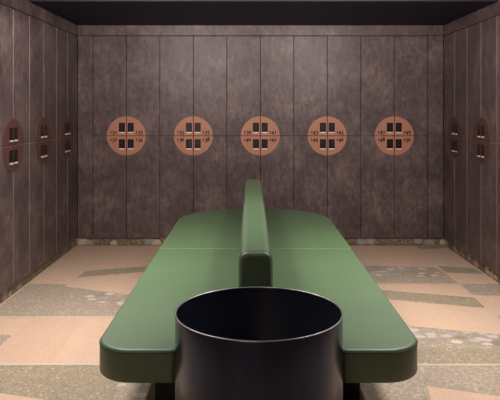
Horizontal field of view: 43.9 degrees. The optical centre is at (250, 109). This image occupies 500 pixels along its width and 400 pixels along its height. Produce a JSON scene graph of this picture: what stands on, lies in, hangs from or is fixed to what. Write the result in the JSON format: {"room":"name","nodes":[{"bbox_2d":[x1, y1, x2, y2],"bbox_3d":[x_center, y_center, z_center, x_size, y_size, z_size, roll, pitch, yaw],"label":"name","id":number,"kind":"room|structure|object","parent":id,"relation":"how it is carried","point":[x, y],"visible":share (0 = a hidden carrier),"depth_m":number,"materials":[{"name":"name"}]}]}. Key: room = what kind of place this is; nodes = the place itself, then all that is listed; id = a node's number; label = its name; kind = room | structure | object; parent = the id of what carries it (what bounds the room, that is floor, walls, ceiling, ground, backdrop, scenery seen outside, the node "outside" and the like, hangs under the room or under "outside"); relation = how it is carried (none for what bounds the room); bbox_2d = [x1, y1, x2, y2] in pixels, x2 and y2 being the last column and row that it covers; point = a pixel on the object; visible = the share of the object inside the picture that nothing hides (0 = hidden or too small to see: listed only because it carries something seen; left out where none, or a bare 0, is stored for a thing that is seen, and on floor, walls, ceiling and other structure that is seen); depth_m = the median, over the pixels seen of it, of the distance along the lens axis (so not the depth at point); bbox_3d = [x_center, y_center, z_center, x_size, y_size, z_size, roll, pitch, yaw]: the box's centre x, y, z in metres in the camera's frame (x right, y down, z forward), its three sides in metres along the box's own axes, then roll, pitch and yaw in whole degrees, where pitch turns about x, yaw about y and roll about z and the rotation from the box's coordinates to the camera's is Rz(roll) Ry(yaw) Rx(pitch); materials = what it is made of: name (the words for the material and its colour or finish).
{"room":"changing room","nodes":[
{"label":"changing room","id":0,"kind":"room"},
{"bbox_2d":[0,245,499,399],"bbox_3d":[0.104,1.459,2.640,4.829,0.081,8.680,0,0,0],"label":"floor","id":1,"kind":"structure","parent":0,"point":[52,327],"depth_m":4.18,"materials":[{"name":"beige stone"}]},
{"bbox_2d":[0,146,13,293],"bbox_3d":[-2.015,0.804,4.555,0.430,1.066,0.346,0,0,0],"label":"locker","id":2,"kind":"object","parent":1,"relation":"on","point":[6,152],"visible":1,"depth_m":4.60,"materials":[{"name":"black"}]},
{"bbox_2d":[0,4,13,146],"bbox_3d":[-2.015,-0.252,4.555,0.430,1.041,0.346,0,0,0],"label":"locker","id":3,"kind":"object","parent":2,"relation":"on","point":[6,13],"visible":1,"depth_m":4.60,"materials":[{"name":"black"}]},
{"bbox_2d":[11,143,28,284],"bbox_3d":[-2.015,0.804,4.905,0.430,1.066,0.346,0,0,0],"label":"locker","id":4,"kind":"object","parent":1,"relation":"on","point":[20,151],"visible":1,"depth_m":4.88,"materials":[{"name":"black"}]},
{"bbox_2d":[13,9,28,144],"bbox_3d":[-2.015,-0.252,4.905,0.430,1.041,0.346,0,0,0],"label":"locker","id":5,"kind":"object","parent":4,"relation":"on","point":[20,20],"visible":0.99,"depth_m":4.88,"materials":[{"name":"black"}]},
{"bbox_2d":[29,141,43,272],"bbox_3d":[-2.015,0.804,5.255,0.430,1.066,0.346,0,0,0],"label":"locker","id":6,"kind":"object","parent":1,"relation":"on","point":[36,149],"visible":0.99,"depth_m":5.25,"materials":[{"name":"black"}]},
{"bbox_2d":[29,16,43,142],"bbox_3d":[-2.015,-0.252,5.255,0.430,1.041,0.346,0,0,0],"label":"locker","id":7,"kind":"object","parent":6,"relation":"on","point":[36,27],"visible":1,"depth_m":5.25,"materials":[{"name":"black"}]},
{"bbox_2d":[44,139,55,261],"bbox_3d":[-2.015,0.804,5.605,0.430,1.066,0.346,0,0,0],"label":"locker","id":8,"kind":"object","parent":1,"relation":"on","point":[49,145],"visible":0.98,"depth_m":5.58,"materials":[{"name":"black wood"}]},
{"bbox_2d":[44,22,55,140],"bbox_3d":[-2.015,-0.252,5.605,0.430,1.041,0.346,0,0,0],"label":"locker","id":9,"kind":"object","parent":8,"relation":"on","point":[49,30],"visible":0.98,"depth_m":5.58,"materials":[{"name":"black"}]},
{"bbox_2d":[56,137,67,252],"bbox_3d":[-2.015,0.804,5.955,0.430,1.066,0.346,0,0,0],"label":"locker","id":10,"kind":"object","parent":1,"relation":"on","point":[61,143],"visible":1,"depth_m":5.94,"materials":[{"name":"black"}]},
{"bbox_2d":[56,27,67,138],"bbox_3d":[-2.015,-0.252,5.955,0.430,1.041,0.346,0,0,0],"label":"locker","id":11,"kind":"object","parent":10,"relation":"on","point":[61,35],"visible":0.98,"depth_m":5.94,"materials":[{"name":"black"}]},
{"bbox_2d":[67,136,76,244],"bbox_3d":[-2.015,0.804,6.305,0.430,1.066,0.346,0,0,0],"label":"locker","id":12,"kind":"object","parent":1,"relation":"on","point":[72,141],"visible":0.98,"depth_m":6.30,"materials":[{"name":"black wood"}]},
{"bbox_2d":[67,32,76,136],"bbox_3d":[-2.015,-0.252,6.305,0.430,1.041,0.346,0,0,0],"label":"locker","id":13,"kind":"object","parent":12,"relation":"on","point":[71,39],"visible":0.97,"depth_m":6.30,"materials":[{"name":"black"}]},
{"bbox_2d":[93,136,126,237],"bbox_3d":[-1.472,0.804,6.685,0.346,1.066,0.430,0,0,0],"label":"locker","id":14,"kind":"object","parent":1,"relation":"on","point":[109,152],"visible":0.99,"depth_m":6.48,"materials":[{"name":"black"}]},
{"bbox_2d":[78,36,92,237],"bbox_3d":[-1.728,0.281,6.490,0.156,2.111,0.020,0,0,0],"label":"trim","id":15,"kind":"structure","parent":14,"relation":"attached to","point":[85,43],"depth_m":6.48,"materials":[{"name":"laminate"}]},
{"bbox_2d":[93,36,126,135],"bbox_3d":[-1.472,-0.252,6.685,0.346,1.041,0.430,0,0,0],"label":"locker","id":16,"kind":"object","parent":14,"relation":"on","point":[109,52],"visible":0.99,"depth_m":6.48,"materials":[{"name":"black"}]},
{"bbox_2d":[127,136,159,237],"bbox_3d":[-1.123,0.804,6.685,0.346,1.066,0.430,0,0,0],"label":"locker","id":17,"kind":"object","parent":1,"relation":"on","point":[143,152],"visible":0.99,"depth_m":6.48,"materials":[{"name":"black"}]},
{"bbox_2d":[127,36,159,135],"bbox_3d":[-1.123,-0.252,6.685,0.346,1.041,0.430,0,0,0],"label":"locker","id":18,"kind":"object","parent":17,"relation":"on","point":[143,52],"visible":1,"depth_m":6.48,"materials":[{"name":"black"}]},
{"bbox_2d":[160,135,193,237],"bbox_3d":[-0.772,0.804,6.685,0.346,1.066,0.430,0,0,0],"label":"locker","id":19,"kind":"object","parent":1,"relation":"on","point":[176,152],"visible":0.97,"depth_m":6.48,"materials":[{"name":"black"}]},
{"bbox_2d":[160,36,193,135],"bbox_3d":[-0.772,-0.252,6.685,0.346,1.041,0.430,0,0,0],"label":"locker","id":20,"kind":"object","parent":19,"relation":"on","point":[176,52],"visible":1,"depth_m":6.48,"materials":[{"name":"black"}]},
{"bbox_2d":[194,136,226,212],"bbox_3d":[-0.422,0.804,6.685,0.346,1.066,0.430,0,0,0],"label":"locker","id":21,"kind":"object","parent":1,"relation":"on","point":[210,152],"visible":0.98,"depth_m":6.48,"materials":[{"name":"black"}]},
{"bbox_2d":[194,36,226,135],"bbox_3d":[-0.422,-0.252,6.685,0.346,1.041,0.430,0,0,0],"label":"locker","id":22,"kind":"object","parent":21,"relation":"on","point":[210,52],"visible":1,"depth_m":6.48,"materials":[{"name":"black"}]},
{"bbox_2d":[227,136,259,208],"bbox_3d":[-0.072,0.804,6.685,0.346,1.066,0.430,0,0,0],"label":"locker","id":23,"kind":"object","parent":1,"relation":"on","point":[243,152],"visible":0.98,"depth_m":6.48,"materials":[{"name":"black"}]},
{"bbox_2d":[227,36,259,135],"bbox_3d":[-0.072,-0.252,6.685,0.346,1.041,0.430,0,0,0],"label":"locker","id":24,"kind":"object","parent":23,"relation":"on","point":[243,52],"visible":1,"depth_m":6.48,"materials":[{"name":"black"}]},
{"bbox_2d":[99,179,417,399],"bbox_3d":[0.034,1.034,4.308,1.359,0.771,3.608,0,0,0],"label":"bench","id":25,"kind":"object","parent":1,"relation":"on","point":[253,245],"visible":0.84,"depth_m":3.28,"materials":[{"name":"green leather"}]},
{"bbox_2d":[243,179,263,206],"bbox_3d":[0.024,0.810,5.093,0.152,0.321,1.494,0,0,0],"label":"backrest cushion","id":26,"kind":"object","parent":25,"relation":"on","point":[253,193],"depth_m":4.92,"materials":[{"name":"green leather"}]},
{"bbox_2d":[159,209,350,248],"bbox_3d":[0.034,1.039,5.228,1.356,0.138,1.764,0,0,0],"label":"seat cushion","id":27,"kind":"object","parent":25,"relation":"on","point":[212,229],"depth_m":4.95,"materials":[{"name":"green leather"}]},
{"bbox_2d":[239,203,271,286],"bbox_3d":[0.024,0.810,3.592,0.152,0.321,1.504,0,0,0],"label":"backrest cushion","id":28,"kind":"object","parent":25,"relation":"on","point":[255,257],"depth_m":2.89,"materials":[{"name":"green leather"}]},
{"bbox_2d":[100,249,416,382],"bbox_3d":[0.034,1.039,3.425,1.356,0.138,1.839,0,0,0],"label":"seat cushion","id":29,"kind":"object","parent":25,"relation":"on","point":[138,345],"depth_m":3.00,"materials":[{"name":"green leather"}]},
{"bbox_2d":[175,287,342,399],"bbox_3d":[0.033,1.105,2.446,0.656,0.630,0.656,0,0,0],"label":"bin","id":30,"kind":"object","parent":1,"relation":"on","point":[238,343],"visible":1,"depth_m":2.25,"materials":[{"name":"metal"}]},
{"bbox_2d":[76,237,444,244],"bbox_3d":[0.104,1.376,6.510,3.869,0.074,0.020,0,0,0],"label":"baseboard","id":31,"kind":"structure","parent":1,"relation":"on","point":[79,241],"depth_m":6.50,"materials":[{"name":"stone"}]},
{"bbox_2d":[260,136,293,209],"bbox_3d":[0.278,0.804,6.685,0.346,1.066,0.430,0,0,0],"label":"locker","id":32,"kind":"object","parent":1,"relation":"on","point":[276,152],"visible":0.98,"depth_m":6.48,"materials":[{"name":"black"}]},
{"bbox_2d":[260,36,293,135],"bbox_3d":[0.278,-0.252,6.685,0.346,1.041,0.430,0,0,0],"label":"locker","id":33,"kind":"object","parent":32,"relation":"on","point":[276,52],"visible":1,"depth_m":6.48,"materials":[{"name":"black"}]},
{"bbox_2d":[294,136,326,216],"bbox_3d":[0.627,0.804,6.685,0.346,1.066,0.430,0,0,0],"label":"locker","id":34,"kind":"object","parent":1,"relation":"on","point":[310,152],"visible":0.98,"depth_m":6.48,"materials":[{"name":"black"}]},
{"bbox_2d":[294,36,326,135],"bbox_3d":[0.627,-0.252,6.685,0.346,1.041,0.430,0,0,0],"label":"locker","id":35,"kind":"object","parent":34,"relation":"on","point":[310,52],"visible":0.99,"depth_m":6.48,"materials":[{"name":"black"}]},
{"bbox_2d":[327,136,360,237],"bbox_3d":[0.978,0.804,6.685,0.346,1.066,0.430,0,0,0],"label":"locker","id":36,"kind":"object","parent":1,"relation":"on","point":[343,152],"visible":0.98,"depth_m":6.48,"materials":[{"name":"black"}]},
{"bbox_2d":[327,36,360,135],"bbox_3d":[0.978,-0.252,6.685,0.346,1.041,0.430,0,0,0],"label":"locker","id":37,"kind":"object","parent":36,"relation":"on","point":[343,52],"visible":0.99,"depth_m":6.48,"materials":[{"name":"black"}]},
{"bbox_2d":[361,136,393,237],"bbox_3d":[1.327,0.804,6.685,0.346,1.066,0.430,0,0,0],"label":"locker","id":38,"kind":"object","parent":1,"relation":"on","point":[377,152],"visible":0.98,"depth_m":6.48,"materials":[{"name":"black wood"}]},
{"bbox_2d":[361,36,393,135],"bbox_3d":[1.327,-0.252,6.685,0.346,1.041,0.430,0,0,0],"label":"locker","id":39,"kind":"object","parent":38,"relation":"on","point":[377,52],"visible":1,"depth_m":6.48,"materials":[{"name":"black"}]},
{"bbox_2d":[394,136,426,237],"bbox_3d":[1.677,0.804,6.685,0.346,1.066,0.430,0,0,0],"label":"locker","id":40,"kind":"object","parent":1,"relation":"on","point":[410,152],"visible":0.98,"depth_m":6.48,"materials":[{"name":"black wood"}]},
{"bbox_2d":[394,36,426,135],"bbox_3d":[1.677,-0.252,6.685,0.346,1.041,0.430,0,0,0],"label":"locker","id":41,"kind":"object","parent":40,"relation":"on","point":[410,52],"visible":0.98,"depth_m":6.48,"materials":[{"name":"black"}]},
{"bbox_2d":[428,36,442,237],"bbox_3d":[1.935,0.281,6.490,0.160,2.111,0.020,0,0,0],"label":"trim","id":42,"kind":"structure","parent":40,"relation":"attached to","point":[435,43],"depth_m":6.48,"materials":[{"name":"laminate"}]},
{"bbox_2d":[444,136,454,244],"bbox_3d":[2.224,0.804,6.305,0.430,1.066,0.346,0,0,0],"label":"locker","id":43,"kind":"object","parent":1,"relation":"on","point":[449,142],"visible":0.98,"depth_m":6.29,"materials":[{"name":"black"}]},
{"bbox_2d":[444,32,454,136],"bbox_3d":[2.224,-0.252,6.305,0.430,1.041,0.346,0,0,0],"label":"locker","id":44,"kind":"object","parent":43,"relation":"on","point":[449,40],"visible":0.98,"depth_m":6.29,"materials":[{"name":"black"}]},
{"bbox_2d":[454,137,466,252],"bbox_3d":[2.224,0.804,5.955,0.430,1.066,0.346,0,0,0],"label":"locker","id":45,"kind":"object","parent":1,"relation":"on","point":[460,151],"visible":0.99,"depth_m":5.93,"materials":[{"name":"black"}]},
{"bbox_2d":[454,28,466,138],"bbox_3d":[2.224,-0.252,5.955,0.430,1.041,0.346,0,0,0],"label":"locker","id":46,"kind":"object","parent":45,"relation":"on","point":[461,35],"visible":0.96,"depth_m":5.93,"materials":[{"name":"black"}]},
{"bbox_2d":[467,139,480,261],"bbox_3d":[2.224,0.804,5.605,0.430,1.066,0.346,0,0,0],"label":"locker","id":47,"kind":"object","parent":1,"relation":"on","point":[473,146],"visible":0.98,"depth_m":5.59,"materials":[{"name":"black wood"}]},
{"bbox_2d":[467,22,480,140],"bbox_3d":[2.224,-0.252,5.605,0.430,1.041,0.346,0,0,0],"label":"locker","id":48,"kind":"object","parent":47,"relation":"on","point":[474,31],"visible":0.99,"depth_m":5.59,"materials":[{"name":"black"}]},
{"bbox_2d":[481,141,496,272],"bbox_3d":[2.224,0.804,5.255,0.430,1.066,0.346,0,0,0],"label":"locker","id":49,"kind":"object","parent":1,"relation":"on","point":[488,149],"visible":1,"depth_m":5.24,"materials":[{"name":"black wood"}]},
{"bbox_2d":[481,16,496,142],"bbox_3d":[2.224,-0.252,5.255,0.430,1.041,0.346,0,0,0],"label":"locker","id":50,"kind":"object","parent":49,"relation":"on","point":[488,27],"visible":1,"depth_m":5.24,"materials":[{"name":"black"}]},
{"bbox_2d":[497,143,499,274],"bbox_3d":[2.224,0.804,4.905,0.430,1.066,0.346,0,0,0],"label":"locker","id":51,"kind":"object","parent":1,"relation":"on","point":[498,144],"visible":1,"depth_m":5.05,"materials":[{"name":"black wood"}]},
{"bbox_2d":[497,15,499,142],"bbox_3d":[2.224,-0.252,4.905,0.430,1.041,0.346,0,0,0],"label":"locker","id":52,"kind":"object","parent":51,"relation":"on","point":[498,16],"visible":1,"depth_m":5.05,"materials":[{"name":"black"}]},
{"bbox_2d":[77,40,443,236],"bbox_3d":[0.104,0.267,6.990,5.029,2.306,0.100,0,0,0],"label":"wall","id":53,"kind":"structure","parent":0,"point":[77,40],"depth_m":6.94,"materials":[{"name":"black"}]},
{"bbox_2d":[78,25,442,39],"bbox_3d":[0.104,-0.832,6.690,3.821,0.107,0.420,0,0,0],"label":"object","id":54,"kind":"structure","parent":53,"relation":"attached to","point":[83,30],"depth_m":6.48,"materials":[{"name":"laminate"}]},
{"bbox_2d":[28,0,497,24],"bbox_3d":[0.104,-1.107,6.065,5.029,0.442,2.030,0,0,0],"label":"ceiling","id":55,"kind":"structure","parent":53,"relation":"attached to","point":[77,12],"depth_m":5.63,"materials":[{"name":"paint"}]},
{"bbox_3d":[-2.090,0.045,2.740,0.560,2.750,8.680,0,0,0],"label":"wall","id":56,"kind":"structure","parent":0,"visible":0},
{"bbox_2d":[0,239,75,302],"bbox_3d":[-1.840,1.376,5.438,0.020,0.074,2.124,0,0,0],"label":"baseboard","id":57,"kind":"structure","parent":56,"relation":"attached to","point":[28,277],"depth_m":5.25,"materials":[{"name":"stone"}]},
{"bbox_2d":[0,0,77,39],"bbox_3d":[-2.020,-0.832,5.639,0.420,0.107,2.522,0,0,0],"label":"trim","id":58,"kind":"structure","parent":56,"relation":"attached to","point":[23,6],"depth_m":5.37,"materials":[{"name":"laminate"}]},
{"bbox_3d":[2.299,0.045,2.740,0.560,2.750,8.680,0,0,0],"label":"wall","id":59,"kind":"structure","parent":0,"visible":0},
{"bbox_2d":[443,1,499,39],"bbox_3d":[2.229,-0.832,5.814,0.420,0.107,2.172,0,0,0],"label":"trim","id":60,"kind":"structure","parent":59,"relation":"attached to","point":[493,10],"depth_m":5.61,"materials":[{"name":"laminate"}]},
{"bbox_2d":[445,239,499,282],"bbox_3d":[2.049,1.376,5.613,0.020,0.074,1.774,0,0,0],"label":"baseboard","id":61,"kind":"structure","parent":59,"relation":"attached to","point":[487,270],"depth_m":5.64,"materials":[{"name":"stone"}]}
]}

